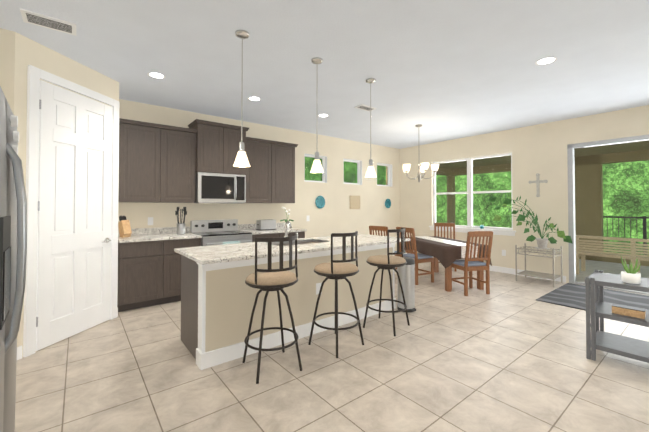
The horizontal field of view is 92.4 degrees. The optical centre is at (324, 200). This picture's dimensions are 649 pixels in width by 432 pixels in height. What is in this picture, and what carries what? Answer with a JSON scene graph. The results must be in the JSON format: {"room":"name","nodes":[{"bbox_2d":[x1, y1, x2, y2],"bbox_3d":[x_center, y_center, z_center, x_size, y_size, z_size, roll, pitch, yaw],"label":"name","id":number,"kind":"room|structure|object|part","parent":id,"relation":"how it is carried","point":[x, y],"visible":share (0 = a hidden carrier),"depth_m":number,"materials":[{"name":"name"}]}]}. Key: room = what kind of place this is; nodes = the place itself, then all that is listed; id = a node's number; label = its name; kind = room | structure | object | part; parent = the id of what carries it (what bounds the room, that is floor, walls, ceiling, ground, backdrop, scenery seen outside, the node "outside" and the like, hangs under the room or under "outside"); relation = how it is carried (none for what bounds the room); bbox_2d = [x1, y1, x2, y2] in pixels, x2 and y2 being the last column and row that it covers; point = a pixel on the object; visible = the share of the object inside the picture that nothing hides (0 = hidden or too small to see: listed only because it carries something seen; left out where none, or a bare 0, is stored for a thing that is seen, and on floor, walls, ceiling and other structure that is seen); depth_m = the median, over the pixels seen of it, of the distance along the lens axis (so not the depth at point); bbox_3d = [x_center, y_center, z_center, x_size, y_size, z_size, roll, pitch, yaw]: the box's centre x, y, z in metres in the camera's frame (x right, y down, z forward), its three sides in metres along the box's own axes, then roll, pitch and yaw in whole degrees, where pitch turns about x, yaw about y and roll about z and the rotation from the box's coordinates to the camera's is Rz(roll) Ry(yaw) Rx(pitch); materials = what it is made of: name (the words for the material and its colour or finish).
{"room":"open-plan kitchen","nodes":[
{"label":"open-plan kitchen","id":0,"kind":"room"},
{"bbox_2d":[0,28,14,114],"bbox_3d":[-3.032,-0.044,2.521,0.730,2.876,0.120,1,-1,-38],"label":"wall","id":1,"kind":"structure","parent":0,"point":[7,56],"depth_m":2.69,"materials":[{"name":"paint"}]},
{"bbox_2d":[14,32,118,356],"bbox_3d":[-2.682,-0.032,3.269,0.120,2.876,1.132,0,-1,9],"label":"wall","id":2,"kind":"structure","parent":0,"point":[28,51],"depth_m":2.90,"materials":[{"name":"paint"}]},
{"bbox_2d":[17,346,21,359],"bbox_3d":[-2.898,1.340,2.532,0.622,0.110,0.035,1,-1,-38],"label":"baseboard","id":3,"kind":"structure","parent":2,"relation":"attached to","point":[19,349],"depth_m":2.74,"materials":[{"name":"white wood"}]},
{"bbox_2d":[23,65,119,356],"bbox_3d":[-2.602,0.092,3.294,0.030,2.630,1.010,0,-1,9],"label":"door frame","id":4,"kind":"structure","parent":2,"relation":"attached to","point":[35,75],"depth_m":2.86,"materials":[{"name":"white wood"}]},
{"bbox_2d":[36,80,112,350],"bbox_3d":[-2.600,0.136,3.289,0.610,2.518,0.576,1,-1,-38],"label":"pantry door","id":5,"kind":"structure","parent":2,"relation":"in","point":[73,291],"depth_m":3.22,"materials":[{"name":"wood"}]},
{"bbox_2d":[118,99,399,250],"bbox_3d":[-0.468,0.020,6.459,6.520,2.876,0.150,1,-1,-38],"label":"wall","id":6,"kind":"structure","parent":0,"point":[335,214],"depth_m":6.45,"materials":[{"name":"paint"}]},
{"bbox_2d":[119,118,166,201],"bbox_3d":[-2.620,-0.517,4.443,0.553,1.085,0.348,1,-1,-38],"label":"upper cabinet","id":7,"kind":"object","parent":6,"relation":"attached to","point":[160,163],"depth_m":4.30,"materials":[{"name":"brown wood"}]},
{"bbox_2d":[148,217,152,224],"bbox_3d":[-2.607,0.309,4.660,0.074,0.120,0.005,1,-1,-38],"label":"outlet","id":8,"kind":"object","parent":6,"relation":"attached to","point":[150,220],"visible":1,"depth_m":4.66,"materials":[{"name":"white plastic"}]},
{"bbox_2d":[167,126,195,201],"bbox_3d":[-2.285,-0.513,4.708,0.553,1.085,0.348,1,-1,-38],"label":"upper cabinet","id":9,"kind":"object","parent":6,"relation":"attached to","point":[181,175],"depth_m":4.61,"materials":[{"name":"brown wood"}]},
{"bbox_2d":[187,122,226,173],"bbox_3d":[-1.868,-0.811,4.999,0.453,0.760,0.418,1,-1,-38],"label":"upper cabinet","id":10,"kind":"object","parent":6,"relation":"attached to","point":[210,138],"depth_m":4.82,"materials":[{"name":"brown wood"}]},
{"bbox_2d":[195,172,245,203],"bbox_3d":[-1.722,-0.189,5.069,0.765,0.470,0.473,1,-1,-38],"label":"microwave","id":11,"kind":"object","parent":10,"relation":"attached to","point":[219,188],"visible":0.96,"depth_m":4.89,"materials":[{"name":"metal"}]},
{"bbox_2d":[227,126,246,177],"bbox_3d":[-1.611,-0.807,5.202,0.454,0.760,0.418,1,-1,-38],"label":"upper cabinet","id":12,"kind":"object","parent":6,"relation":"attached to","point":[233,132],"depth_m":5.05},
{"bbox_2d":[246,138,274,201],"bbox_3d":[-1.229,-0.499,5.544,0.571,1.085,0.348,1,-1,-38],"label":"upper cabinet","id":13,"kind":"object","parent":6,"relation":"attached to","point":[260,180],"depth_m":5.41,"materials":[{"name":"brown wood"}]},
{"bbox_2d":[267,142,294,202],"bbox_3d":[-0.881,-0.495,5.820,0.570,1.085,0.348,1,-1,-38],"label":"upper cabinet","id":14,"kind":"object","parent":6,"relation":"attached to","point":[284,152],"depth_m":5.72,"materials":[{"name":"brown wood"}]},
{"bbox_2d":[304,153,326,182],"bbox_3d":[-0.217,-0.679,6.652,0.602,0.582,0.126,1,-1,-38],"label":"window","id":15,"kind":"structure","parent":6,"relation":"in","point":[324,158],"depth_m":6.80,"materials":[{"name":"clear glass"}]},
{"bbox_2d":[315,196,324,208],"bbox_3d":[-0.092,0.031,6.644,0.276,0.276,0.022,1,-1,-38],"label":"plate","id":16,"kind":"object","parent":6,"relation":"attached to","point":[320,202],"visible":1,"depth_m":6.65,"materials":[{"name":"teal ceramic"}]},
{"bbox_2d":[343,158,361,184],"bbox_3d":[0.629,-0.668,7.323,0.602,0.582,0.126,1,-1,-38],"label":"window","id":17,"kind":"structure","parent":6,"relation":"in","point":[359,170],"depth_m":7.47,"materials":[{"name":"clear glass"}]},
{"bbox_2d":[350,195,359,208],"bbox_3d":[0.718,0.042,7.287,0.330,0.320,0.020,1,-1,-38],"label":"picture","id":18,"kind":"object","parent":6,"relation":"attached to","point":[354,202],"visible":0.98,"depth_m":7.26},
{"bbox_2d":[377,163,391,186],"bbox_3d":[1.507,-0.657,8.018,0.602,0.582,0.126,1,-1,-38],"label":"window","id":19,"kind":"structure","parent":6,"relation":"in","point":[380,164],"depth_m":8.18,"materials":[{"name":"clear glass"}]},
{"bbox_2d":[385,199,390,207],"bbox_3d":[1.632,0.073,8.010,0.250,0.250,0.022,1,-1,-38],"label":"plate","id":20,"kind":"object","parent":6,"relation":"attached to","point":[387,203],"visible":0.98,"depth_m":8.02,"materials":[{"name":"teal ceramic"}]},
{"bbox_2d":[0,0,648,148],"bbox_3d":[1.413,-1.536,2.852,8.080,0.120,8.180,1,-1,-38],"label":"ceiling","id":21,"kind":"structure","parent":0,"point":[441,70],"depth_m":3.20,"materials":[{"name":"white paint"}]},
{"bbox_2d":[20,8,75,35],"bbox_3d":[-2.277,-1.474,2.581,0.340,0.012,0.210,1,-1,-38],"label":"ceiling vent","id":22,"kind":"object","parent":21,"relation":"in","point":[44,21],"visible":0.98,"depth_m":2.56,"materials":[{"name":"white metal"}]},
{"bbox_2d":[147,72,165,78],"bbox_3d":[-1.963,-1.462,3.634,0.189,0.004,0.189,1,-1,-44],"label":"recessed light","id":23,"kind":"object","parent":21,"relation":"in","point":[152,74],"depth_m":3.63,"materials":[{"name":"white"}]},
{"bbox_2d":[233,30,249,166],"bbox_3d":[-0.727,-0.890,2.741,0.144,1.175,0.144,1,-1,-38],"label":"pendant light","id":24,"kind":"object","parent":21,"relation":"hanging from","point":[241,159],"visible":1,"depth_m":2.72,"materials":[{"name":"white glass"}]},
{"bbox_2d":[248,97,260,100],"bbox_3d":[-0.995,-1.449,4.426,0.189,0.004,0.189,1,-1,-44],"label":"recessed light","id":25,"kind":"object","parent":21,"relation":"in","point":[250,98],"depth_m":4.41,"materials":[{"name":"white"}]},
{"bbox_2d":[310,57,323,172],"bbox_3d":[-0.078,-0.882,3.242,0.144,1.175,0.144,1,-1,-38],"label":"pendant light","id":26,"kind":"object","parent":21,"relation":"hanging from","point":[316,167],"visible":1,"depth_m":3.21,"materials":[{"name":"white glass"}]},
{"bbox_2d":[354,104,376,110],"bbox_3d":[0.639,-1.437,4.827,0.320,0.012,0.170,1,-1,-38],"label":"ceiling vent","id":27,"kind":"object","parent":21,"relation":"in","point":[364,107],"visible":0.94,"depth_m":4.79,"materials":[{"name":"white metal"}]},
{"bbox_2d":[365,78,376,176],"bbox_3d":[0.559,-0.873,3.759,0.144,1.175,0.144,1,-1,-38],"label":"pendant light","id":28,"kind":"object","parent":21,"relation":"hanging from","point":[370,172],"visible":1,"depth_m":3.74,"materials":[{"name":"white glass"}]},
{"bbox_2d":[403,124,438,181],"bbox_3d":[1.770,-0.884,5.898,0.686,1.085,0.663,1,-1,-38],"label":"chandelier","id":29,"kind":"object","parent":21,"relation":"hanging from","point":[422,168],"visible":1,"depth_m":5.77,"materials":[{"name":"white glass"}]},
{"bbox_2d":[535,57,556,64],"bbox_3d":[2.330,-1.468,3.271,0.189,0.004,0.189,1,-1,-44],"label":"recessed light","id":30,"kind":"object","parent":21,"relation":"in","point":[545,61],"depth_m":3.28,"materials":[{"name":"white"}]},
{"bbox_2d":[15,259,648,431],"bbox_3d":[3.270,1.469,4.019,12.500,0.100,9.480,1,-1,-38],"label":"floor","id":31,"kind":"structure","parent":0,"point":[507,353],"depth_m":2.46,"materials":[{"name":"tile"}]},
{"bbox_2d":[0,86,26,431],"bbox_3d":[-1.425,0.484,0.861,0.862,1.767,0.943,1,-1,-38],"label":"fridge","id":32,"kind":"object","parent":31,"relation":"on","point":[13,228],"visible":1,"depth_m":1.11,"materials":[{"name":"metal"}]},
{"bbox_2d":[117,240,168,311],"bbox_3d":[-2.544,0.981,4.307,0.565,0.884,0.618,1,-1,-38],"label":"base cabinet","id":33,"kind":"object","parent":31,"relation":"on","point":[149,273],"depth_m":4.06,"materials":[{"name":"brown wood"}]},
{"bbox_2d":[169,238,200,302],"bbox_3d":[-2.201,0.985,4.578,0.564,0.884,0.618,1,-1,-38],"label":"base cabinet","id":34,"kind":"object","parent":31,"relation":"on","point":[174,258],"depth_m":4.31,"materials":[{"name":"brown wood"}]},
{"bbox_2d":[190,219,251,245],"bbox_3d":[-1.630,0.876,4.935,0.765,1.115,0.714,1,-1,-38],"label":"range","id":35,"kind":"object","parent":31,"relation":"on","point":[217,232],"visible":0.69,"depth_m":4.95,"materials":[{"name":"metal"}]},
{"bbox_2d":[252,233,284,241],"bbox_3d":[-1.141,0.999,5.417,0.595,0.884,0.618,1,-1,-38],"label":"base cabinet","id":36,"kind":"object","parent":31,"relation":"on","point":[273,235],"depth_m":5.20,"materials":[{"name":"brown wood"}]},
{"bbox_2d":[242,235,301,383],"bbox_3d":[-0.445,0.847,2.630,0.450,1.103,0.450,1,-1,-30],"label":"bar stool","id":37,"kind":"object","parent":31,"relation":"on","point":[271,279],"visible":1,"depth_m":2.50,"materials":[{"name":"black metal"}]},
{"bbox_2d":[181,239,396,369],"bbox_3d":[-0.263,0.954,3.631,2.510,0.916,0.755,1,-1,-38],"label":"kitchen island","id":38,"kind":"object","parent":31,"relation":"on","point":[217,301],"visible":0.58,"depth_m":2.98,"materials":[{"name":"paint"}]},
{"bbox_2d":[174,234,409,264],"bbox_3d":[-0.196,0.508,3.630,2.675,0.032,0.910,1,-1,-38],"label":"island countertop","id":39,"kind":"structure","parent":38,"relation":"on","point":[211,254],"depth_m":3.15,"materials":[{"name":"stone"}]},
{"bbox_2d":[284,221,298,238],"bbox_3d":[-0.386,0.371,3.875,0.245,0.248,0.239,1,-1,-38],"label":"faucet","id":40,"kind":"object","parent":39,"relation":"on","point":[290,226],"visible":0.81,"depth_m":3.90,"materials":[{"name":"silver metal"}]},
{"bbox_2d":[287,231,304,238],"bbox_3d":[-0.775,1.004,5.707,0.595,0.884,0.618,1,-1,-38],"label":"base cabinet","id":41,"kind":"object","parent":31,"relation":"on","point":[300,234],"depth_m":5.57,"materials":[{"name":"brown wood"}]},
{"bbox_2d":[118,223,306,242],"bbox_3d":[-1.638,0.481,5.016,2.855,0.132,0.643,1,-1,-38],"label":"countertop","id":42,"kind":"structure","parent":41,"relation":"on","point":[151,234],"depth_m":4.67,"materials":[{"name":"stone"}]},
{"bbox_2d":[118,215,131,237],"bbox_3d":[-2.754,0.353,4.287,0.184,0.298,0.100,-1,-1,32],"label":"knife block","id":43,"kind":"object","parent":42,"relation":"on","point":[124,226],"visible":0.98,"depth_m":4.26,"materials":[{"name":"beige wood"}]},
{"bbox_2d":[175,207,186,234],"bbox_3d":[-2.168,0.302,4.703,0.165,0.414,0.137,1,-1,-38],"label":"utensil crock","id":44,"kind":"object","parent":42,"relation":"on","point":[180,228],"visible":1,"depth_m":4.66,"materials":[{"name":"metal"}]},
{"bbox_2d":[256,219,275,230],"bbox_3d":[-1.049,0.432,5.565,0.321,0.182,0.180,1,-1,-38],"label":"toaster","id":45,"kind":"object","parent":42,"relation":"on","point":[268,224],"visible":1,"depth_m":5.49,"materials":[{"name":"metal"}]},
{"bbox_2d":[280,207,293,228],"bbox_3d":[-0.699,0.317,5.824,0.268,0.419,0.250,1,-1,-38],"label":"orchid","id":46,"kind":"object","parent":42,"relation":"on","point":[286,219],"visible":0.77,"depth_m":5.78,"materials":[{"name":"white plant"}]},
{"bbox_2d":[308,231,363,357],"bbox_3d":[0.115,0.853,3.035,0.450,1.103,0.450,1,-1,-44],"label":"bar stool","id":47,"kind":"object","parent":31,"relation":"on","point":[336,270],"visible":1,"depth_m":2.90,"materials":[{"name":"black metal"}]},
{"bbox_2d":[369,225,399,268],"bbox_3d":[1.177,0.964,5.970,0.492,0.972,0.430,1,-1,-41],"label":"dining chair","id":48,"kind":"object","parent":31,"relation":"on","point":[379,228],"visible":0.29,"depth_m":5.83,"materials":[{"name":"brown wood"}]},
{"bbox_2d":[363,228,409,335],"bbox_3d":[0.695,0.861,3.494,0.450,1.103,0.450,-1,-1,38],"label":"bar stool","id":49,"kind":"object","parent":31,"relation":"on","point":[388,261],"visible":1,"depth_m":3.38,"materials":[{"name":"metal"}]},
{"bbox_2d":[397,257,415,311],"bbox_3d":[1.072,1.084,4.045,0.224,0.670,0.252,1,-1,-38],"label":"trash can","id":50,"kind":"object","parent":31,"relation":"on","point":[406,271],"visible":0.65,"depth_m":3.96,"materials":[{"name":"metal"}]},
{"bbox_2d":[396,227,433,284],"bbox_3d":[1.613,0.957,5.557,0.492,0.972,0.430,0,-1,-27],"label":"dining chair","id":51,"kind":"object","parent":31,"relation":"on","point":[418,257],"visible":0.69,"depth_m":5.40,"materials":[{"name":"brown wood"}]},
{"bbox_3d":[1.659,0.992,5.580,0.370,0.042,0.400,0,-1,-27],"label":"seat","id":52,"kind":"part","parent":51,"relation":"part of","materials":[{"name":"blue fabric"}]},
{"bbox_2d":[386,166,451,222],"bbox_3d":[3.081,0.213,9.810,3.210,2.640,0.200,1,-1,-38],"label":"wall","id":53,"kind":"structure","parent":31,"relation":"on","point":[447,172],"depth_m":10.77,"materials":[{"name":"beige paint"}]},
{"bbox_2d":[434,223,456,271],"bbox_3d":[2.592,0.976,6.694,0.430,0.972,0.492,0,-1,20],"label":"dining chair","id":54,"kind":"object","parent":31,"relation":"on","point":[444,225],"visible":0.31,"depth_m":6.87,"materials":[{"name":"brown wood"}]},
{"bbox_2d":[404,236,491,291],"bbox_3d":[2.118,1.083,5.638,0.866,0.723,1.604,0,-1,-11],"label":"dining table","id":55,"kind":"object","parent":31,"relation":"on","point":[446,252],"visible":0.75,"depth_m":5.02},
{"bbox_2d":[451,231,492,295],"bbox_3d":[2.275,0.946,4.860,0.430,0.972,0.492,0,-1,-14],"label":"dining chair","id":56,"kind":"object","parent":31,"relation":"on","point":[467,264],"visible":0.92,"depth_m":4.70,"materials":[{"name":"brown wood"}]},
{"bbox_3d":[2.263,0.981,4.909,0.400,0.042,0.370,0,-1,-14],"label":"seat","id":57,"kind":"part","parent":56,"relation":"part of","materials":[{"name":"blue fabric"}]},
{"bbox_2d":[515,243,562,287],"bbox_3d":[3.795,1.118,5.512,0.462,0.650,0.590,1,-1,-38],"label":"plant stand","id":58,"kind":"object","parent":31,"relation":"on","point":[553,276],"visible":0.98,"depth_m":5.44,"materials":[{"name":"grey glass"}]},
{"bbox_2d":[488,194,572,248],"bbox_3d":[3.642,0.347,5.646,0.288,0.997,1.352,1,-1,-38],"label":"potted plant","id":59,"kind":"object","parent":58,"relation":"on","point":[542,241],"visible":1,"depth_m":5.54,"materials":[{"name":"green plant"}]},
{"bbox_2d":[452,150,648,265],"bbox_3d":[7.307,0.171,7.238,0.200,2.640,9.480,1,-1,-38],"label":"wall","id":60,"kind":"structure","parent":31,"relation":"on","point":[588,213],"depth_m":7.85,"materials":[{"name":"brown paint"}]},
{"bbox_2d":[439,140,648,168],"bbox_3d":[6.084,-1.255,6.292,3.520,0.180,9.480,1,-1,-38],"label":"ceiling","id":61,"kind":"structure","parent":60,"relation":"on","point":[618,148],"depth_m":7.41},
{"bbox_2d":[536,283,648,310],"bbox_3d":[4.021,1.419,4.423,1.540,0.012,1.280,1,-1,-38],"label":"mat","id":62,"kind":"object","parent":31,"relation":"on","point":[571,295],"visible":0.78,"depth_m":4.54,"materials":[{"name":"grey fabric"}]},
{"bbox_2d":[576,235,648,273],"bbox_3d":[5.671,1.060,5.673,0.540,0.770,1.680,1,-1,-38],"label":"bench","id":63,"kind":"object","parent":31,"relation":"on","point":[633,256],"depth_m":5.76,"materials":[{"name":"beige wood"}]},
{"bbox_2d":[585,270,648,362],"bbox_3d":[2.655,1.038,2.748,0.495,0.720,0.470,1,-1,-41],"label":"rack","id":64,"kind":"object","parent":31,"relation":"on","point":[596,281],"visible":1,"depth_m":2.73,"materials":[{"name":"grey wood"}]},
{"bbox_2d":[612,303,645,318],"bbox_3d":[2.600,0.944,2.661,0.104,0.064,0.204,1,-1,-41],"label":"box","id":65,"kind":"object","parent":64,"relation":"on","point":[631,311],"visible":1,"depth_m":2.63,"materials":[{"name":"brown wood"}]},
{"bbox_2d":[621,256,640,283],"bbox_3d":[2.598,0.580,2.639,0.122,0.230,0.122,1,-1,-38],"label":"potted plant","id":66,"kind":"object","parent":64,"relation":"on","point":[631,275],"visible":1,"depth_m":2.61,"materials":[{"name":"plant"}]},
{"bbox_2d":[603,216,648,254],"bbox_3d":[8.860,0.915,6.231,0.050,1.120,6.007,1,-1,-38],"label":"railing","id":67,"kind":"object","parent":31,"relation":"on","point":[644,218],"depth_m":7.76,"materials":[{"name":"black metal"}]},
{"bbox_2d":[400,105,648,282],"bbox_3d":[4.568,0.000,5.230,0.150,2.876,8.030,1,-1,-38],"label":"wall","id":68,"kind":"structure","parent":0,"point":[540,149],"depth_m":5.94,"materials":[{"name":"paint"}]},
{"bbox_2d":[429,226,515,235],"bbox_3d":[3.187,0.657,6.875,0.110,0.105,1.920,1,-1,-38],"label":"window sill","id":69,"kind":"structure","parent":68,"relation":"attached to","point":[495,231],"depth_m":6.72,"materials":[{"name":"white wood"}]},
{"bbox_2d":[433,153,512,229],"bbox_3d":[3.241,-0.174,6.932,0.060,1.560,1.800,1,-1,-38],"label":"dining room window","id":70,"kind":"structure","parent":68,"relation":"in","point":[470,192],"depth_m":6.91,"materials":[{"name":"clear glass"}]},
{"bbox_2d":[404,253,565,282],"bbox_3d":[3.131,1.410,6.889,0.015,0.110,3.610,1,-1,-38],"label":"baseboard","id":71,"kind":"structure","parent":68,"relation":"attached to","point":[492,268],"depth_m":6.17,"materials":[{"name":"white wood"}]},
{"bbox_2d":[528,173,547,196],"bbox_3d":[3.994,-0.287,5.820,0.020,0.447,0.310,1,-1,-38],"label":"cross","id":72,"kind":"object","parent":68,"relation":"attached to","point":[537,181],"visible":1,"depth_m":5.81,"materials":[{"name":"grey metal"}]},
{"bbox_2d":[567,134,648,294],"bbox_3d":[5.126,0.211,4.489,0.110,2.430,2.580,1,-1,-38],"label":"sliding glass door","id":73,"kind":"structure","parent":68,"relation":"in","point":[571,206],"depth_m":5.42,"materials":[{"name":"clear glass"}]},
{"label":"outside","id":74,"kind":"structure","parent":0,"visible":0},
{"bbox_2d":[305,157,385,184],"bbox_3d":[-1.701,-1.444,12.517,16.800,10.000,0.100,1,-1,-38],"label":"foliage","id":75,"kind":"object","parent":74,"point":[350,168],"depth_m":14.69,"materials":[{"name":"green plant"}]},
{"bbox_2d":[436,160,648,254],"bbox_3d":[11.382,-1.486,9.932,0.100,10.000,19.800,1,-1,-38],"label":"foliage","id":76,"kind":"object","parent":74,"point":[616,199],"depth_m":11.29,"materials":[{"name":"green plant"}]}
]}

